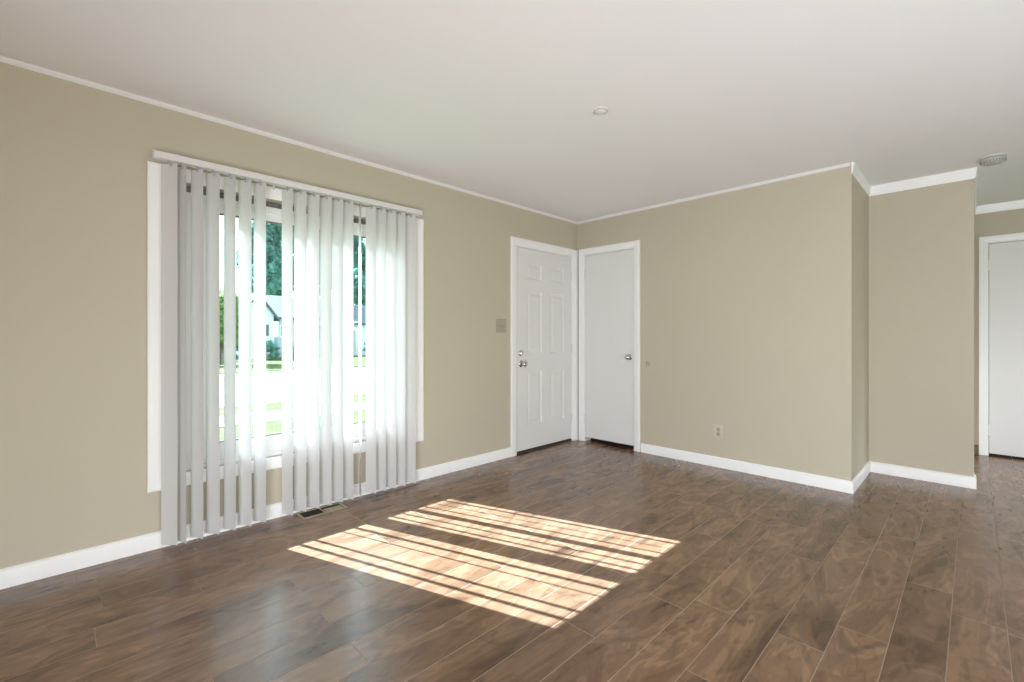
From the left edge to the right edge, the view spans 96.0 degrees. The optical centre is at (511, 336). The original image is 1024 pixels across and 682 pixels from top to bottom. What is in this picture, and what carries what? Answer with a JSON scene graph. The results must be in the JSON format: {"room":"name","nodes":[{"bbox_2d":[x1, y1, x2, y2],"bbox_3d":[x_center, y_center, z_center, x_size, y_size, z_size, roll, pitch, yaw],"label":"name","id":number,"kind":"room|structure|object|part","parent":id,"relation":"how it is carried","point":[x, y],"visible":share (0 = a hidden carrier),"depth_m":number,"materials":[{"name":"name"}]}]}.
{"room":"empty living room","nodes":[
{"label":"empty living room","id":0,"kind":"room"},
{"bbox_2d":[0,62,576,568],"bbox_3d":[-0.953,-0.062,3.623,6.400,2.440,0.160,0,0,-45],"label":"wall","id":1,"kind":"structure","parent":0,"point":[74,157],"depth_m":2.38,"materials":[{"name":"paint"}]},
{"bbox_2d":[0,447,510,589],"bbox_3d":[-1.585,1.113,2.871,4.443,0.090,0.013,0,0,-45],"label":"baseboard","id":2,"kind":"structure","parent":1,"relation":"attached to","point":[23,573],"depth_m":2.43,"materials":[{"name":"paint"}]},
{"bbox_2d":[147,161,423,492],"bbox_3d":[-1.392,-0.052,3.158,1.763,1.790,0.159,0,0,-45],"label":"window","id":3,"kind":"structure","parent":1,"relation":"in","point":[273,210],"depth_m":2.67,"materials":[{"name":"paint"}]},
{"bbox_3d":[-1.386,-0.033,3.153,1.615,1.604,0.046,0,0,-45],"label":"frame","id":4,"kind":"part","parent":3,"relation":"part of","materials":[{"name":"plastic"}]},
{"bbox_2d":[152,149,422,544],"bbox_3d":[-1.327,0.060,3.063,1.688,2.153,0.104,0,0,-45],"label":"vertical blind","id":5,"kind":"object","parent":3,"relation":"attached to","point":[390,236],"visible":1,"depth_m":2.95,"materials":[{"name":"white plastic"}]},
{"bbox_2d":[0,55,576,223],"bbox_3d":[-1.208,-1.272,3.241,5.500,0.020,0.022,0,0,-45],"label":"trim","id":6,"kind":"structure","parent":1,"relation":"attached to","point":[3,59],"depth_m":2.76,"materials":[{"name":"paint"}]},
{"bbox_2d":[496,319,505,332],"bbox_3d":[-0.097,-0.102,4.350,0.126,0.130,0.018,0,0,-45],"label":"light switch","id":7,"kind":"object","parent":1,"relation":"attached to","point":[500,323],"visible":1,"depth_m":4.35,"materials":[{"name":"beige plastic"}]},
{"bbox_2d":[510,236,577,456],"bbox_3d":[0.325,0.096,4.847,1.050,2.125,0.220,0,0,-45],"label":"door","id":8,"kind":"structure","parent":1,"relation":"in","point":[543,276],"depth_m":4.79,"materials":[{"name":"paint"}]},
{"bbox_3d":[0.115,0.270,4.534,0.066,0.066,0.073,0,0,-45],"label":"knob","id":9,"kind":"part","parent":8,"relation":"part of","materials":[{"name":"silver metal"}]},
{"bbox_2d":[0,438,1023,681],"bbox_3d":[1.431,1.238,2.257,8.050,0.160,5.460,0,0,-45],"label":"floor","id":10,"kind":"structure","parent":0,"point":[592,560],"depth_m":2.14,"materials":[{"name":"brown wood"}]},
{"bbox_2d":[295,502,347,519],"bbox_3d":[-1.261,1.155,3.062,0.296,0.005,0.131,0,0,-45],"label":"floor vent","id":11,"kind":"object","parent":10,"relation":"in","point":[314,512],"visible":0.98,"depth_m":3.06,"materials":[{"name":"beige metal"}]},
{"bbox_2d":[0,0,1023,221],"bbox_3d":[1.364,-1.354,2.254,8.150,0.176,5.650,0,0,-45],"label":"ceiling","id":12,"kind":"structure","parent":0,"point":[496,99],"depth_m":2.32,"materials":[{"name":"paint"}]},
{"bbox_2d":[980,153,1006,165],"bbox_3d":[3.432,-1.256,3.288,0.136,0.052,0.136,0,0,-45],"label":"smoke detector","id":13,"kind":"object","parent":12,"relation":"attached to","point":[994,159],"visible":1,"depth_m":3.25,"materials":[{"name":"white plastic"}]},
{"bbox_2d":[577,163,854,480],"bbox_3d":[1.663,-0.062,4.340,0.120,2.440,2.517,0,0,-45],"label":"wall","id":14,"kind":"structure","parent":0,"point":[747,295],"depth_m":3.88,"materials":[{"name":"paint"}]},
{"bbox_2d":[579,240,639,451],"bbox_3d":[1.039,0.094,4.916,0.181,2.128,0.754,0,0,-45],"label":"door","id":15,"kind":"structure","parent":14,"relation":"in","point":[609,275],"depth_m":4.89,"materials":[{"name":"paint"}]},
{"bbox_3d":[1.181,0.210,4.694,0.069,0.063,0.063,0,0,-45],"label":"knob","id":16,"kind":"part","parent":15,"relation":"part of","materials":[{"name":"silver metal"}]},
{"bbox_2d":[577,163,849,223],"bbox_3d":[1.610,-1.272,4.293,0.022,0.020,2.509,0,0,-45],"label":"trim","id":17,"kind":"structure","parent":14,"relation":"attached to","point":[845,164],"depth_m":4.02,"materials":[{"name":"paint"}]},
{"bbox_2d":[713,424,722,438],"bbox_3d":[1.827,0.844,4.084,0.009,0.124,0.084,0,0,-45],"label":"electrical outlet","id":18,"kind":"object","parent":14,"relation":"attached to","point":[717,429],"visible":1,"depth_m":4.08,"materials":[{"name":"beige plastic"}]},
{"bbox_2d":[641,443,852,493],"bbox_3d":[1.903,1.113,4.006,0.013,0.090,1.730,0,0,-45],"label":"baseboard","id":19,"kind":"structure","parent":14,"relation":"attached to","point":[836,484],"depth_m":3.87,"materials":[{"name":"paint"}]},
{"bbox_2d":[855,179,868,475],"bbox_3d":[2.787,-0.062,3.769,0.665,2.440,0.120,0,0,-45],"label":"wall","id":20,"kind":"structure","parent":0,"point":[861,198],"depth_m":3.71,"materials":[{"name":"paint"}]},
{"bbox_2d":[852,461,869,493],"bbox_3d":[2.787,1.113,3.675,0.798,0.090,0.013,0,0,-45],"label":"baseboard","id":21,"kind":"structure","parent":20,"relation":"attached to","point":[860,477],"depth_m":3.63,"materials":[{"name":"paint"}]},
{"bbox_2d":[851,162,976,214],"bbox_3d":[3.541,-1.242,3.972,2.280,0.080,0.657,0,0,-45],"label":"trim","id":22,"kind":"structure","parent":20,"relation":"attached to","point":[970,173],"depth_m":3.69,"materials":[{"name":"paint"}]},
{"bbox_2d":[869,179,973,476],"bbox_3d":[2.445,-0.062,4.668,0.120,2.440,3.156,0,0,-45],"label":"wall","id":23,"kind":"structure","parent":0,"point":[921,240],"depth_m":3.71,"materials":[{"name":"paint"}]},
{"bbox_2d":[869,461,975,488],"bbox_3d":[3.331,1.113,3.766,0.128,0.090,0.652,0,0,-45],"label":"baseboard","id":24,"kind":"structure","parent":23,"relation":"attached to","point":[876,467],"depth_m":3.70,"materials":[{"name":"paint"}]},
{"bbox_2d":[974,208,1023,444],"bbox_3d":[5.325,-0.062,3.882,0.120,2.440,2.264,0,0,-45],"label":"wall","id":25,"kind":"structure","parent":0,"point":[1009,221],"depth_m":4.54,"materials":[{"name":"paint"}]},
{"bbox_2d":[974,445,978,453],"bbox_3d":[4.575,1.113,4.540,0.013,0.090,0.034,0,0,-45],"label":"baseboard","id":26,"kind":"structure","parent":25,"relation":"attached to","point":[976,447],"depth_m":4.54,"materials":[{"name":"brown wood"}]},
{"bbox_2d":[975,199,1023,214],"bbox_3d":[5.283,-1.242,3.826,0.018,0.080,2.044,0,0,-45],"label":"trim","id":27,"kind":"structure","parent":25,"relation":"attached to","point":[1018,204],"depth_m":4.42,"materials":[{"name":"paint"}]},
{"bbox_2d":[979,232,1023,456],"bbox_3d":[4.935,0.091,4.260,0.239,2.133,0.876,0,0,-45],"label":"door","id":28,"kind":"structure","parent":25,"relation":"in","point":[1001,257],"depth_m":4.43,"materials":[{"name":"paint"}]},
{"label":"outside","id":29,"kind":"structure","parent":0,"visible":0},
{"bbox_2d":[220,355,365,373],"bbox_3d":[-42.478,1.858,62.718,140.000,0.200,97.500,0,0,-45],"label":"lawn","id":30,"kind":"structure","parent":29,"point":[271,365],"depth_m":28.95,"materials":[{"name":"green plant"}]},
{"bbox_2d":[220,288,238,364],"bbox_3d":[-18.325,-0.653,28.836,3.491,4.822,4.345,0,0,-17],"label":"tree","id":31,"kind":"object","parent":30,"relation":"on","point":[221,291],"visible":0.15,"depth_m":27.95,"materials":[{"name":"green plant"}]},
{"bbox_2d":[236,344,238,359],"bbox_3d":[-19.466,0.991,32.452,1.770,1.559,1.989,0,0,-45],"label":"shrub","id":32,"kind":"object","parent":30,"relation":"on","point":[237,346],"visible":0.19,"depth_m":32.34,"materials":[{"name":"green plant"}]},
{"bbox_2d":[236,293,279,358],"bbox_3d":[-21.767,-0.843,37.897,3.000,5.199,6.200,0,0,-45],"label":"house","id":33,"kind":"structure","parent":30,"relation":"on","point":[271,316],"depth_m":36.45,"materials":[{"name":"white"}]},
{"bbox_3d":[-19.406,-0.492,36.343,0.450,0.900,0.025,0,0,-45],"label":"pane","id":34,"kind":"part","parent":33,"relation":"part of","materials":[{"name":"glass"}]},
{"bbox_2d":[236,221,293,295],"bbox_3d":[-27.027,-6.866,51.004,6.587,17.249,8.240,0,0,-26],"label":"tree","id":35,"kind":"object","parent":30,"relation":"on","point":[273,231],"visible":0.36,"depth_m":49.58,"materials":[{"name":"green plant"}]},
{"bbox_2d":[266,340,280,359],"bbox_3d":[-18.209,1.031,34.754,1.422,1.623,1.981,0,0,-15],"label":"shrub","id":36,"kind":"object","parent":30,"relation":"on","point":[271,347],"visible":0.85,"depth_m":34.50,"materials":[{"name":"green plant"}]},
{"bbox_2d":[266,295,293,356],"bbox_3d":[-20.485,-0.993,43.340,6.100,5.499,8.700,0,0,-45],"label":"house","id":37,"kind":"structure","parent":30,"relation":"on","point":[275,302],"depth_m":39.25,"materials":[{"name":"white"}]},
{"bbox_2d":[281,227,293,264],"bbox_3d":[-28.930,-7.935,63.841,9.955,19.387,8.817,0,0,-45],"label":"tree","id":38,"kind":"object","parent":30,"relation":"on","point":[293,227],"visible":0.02,"depth_m":60.02,"materials":[{"name":"green plant"}]},
{"bbox_2d":[353,237,365,305],"bbox_3d":[-19.109,-6.079,59.588,9.462,15.673,9.008,0,0,-45],"label":"tree","id":39,"kind":"object","parent":30,"relation":"on","point":[355,239],"visible":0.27,"depth_m":57.17,"materials":[{"name":"green plant"}]},
{"bbox_2d":[353,305,365,355],"bbox_3d":[-13.475,-0.693,48.914,11.100,4.899,8.700,0,0,-45],"label":"house","id":40,"kind":"structure","parent":30,"relation":"on","point":[355,307],"depth_m":42.85,"materials":[{"name":"white"}]},
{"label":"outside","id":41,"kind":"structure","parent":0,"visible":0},
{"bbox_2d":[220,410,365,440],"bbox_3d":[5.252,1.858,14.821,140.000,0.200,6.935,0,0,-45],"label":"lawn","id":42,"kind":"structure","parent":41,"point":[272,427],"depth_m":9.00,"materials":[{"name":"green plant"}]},
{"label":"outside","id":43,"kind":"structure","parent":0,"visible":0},
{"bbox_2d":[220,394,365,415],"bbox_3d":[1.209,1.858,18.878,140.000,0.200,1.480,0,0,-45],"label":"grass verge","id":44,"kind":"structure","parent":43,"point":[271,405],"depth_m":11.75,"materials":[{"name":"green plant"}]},
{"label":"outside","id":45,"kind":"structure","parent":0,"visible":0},
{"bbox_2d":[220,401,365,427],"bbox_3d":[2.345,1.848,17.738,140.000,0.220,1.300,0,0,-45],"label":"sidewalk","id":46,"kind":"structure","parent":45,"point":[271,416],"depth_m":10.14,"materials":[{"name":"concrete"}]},
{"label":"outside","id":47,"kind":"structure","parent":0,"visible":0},
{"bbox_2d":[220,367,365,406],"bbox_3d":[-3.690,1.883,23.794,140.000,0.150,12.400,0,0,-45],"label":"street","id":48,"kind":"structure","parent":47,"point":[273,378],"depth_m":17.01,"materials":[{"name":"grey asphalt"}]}
]}

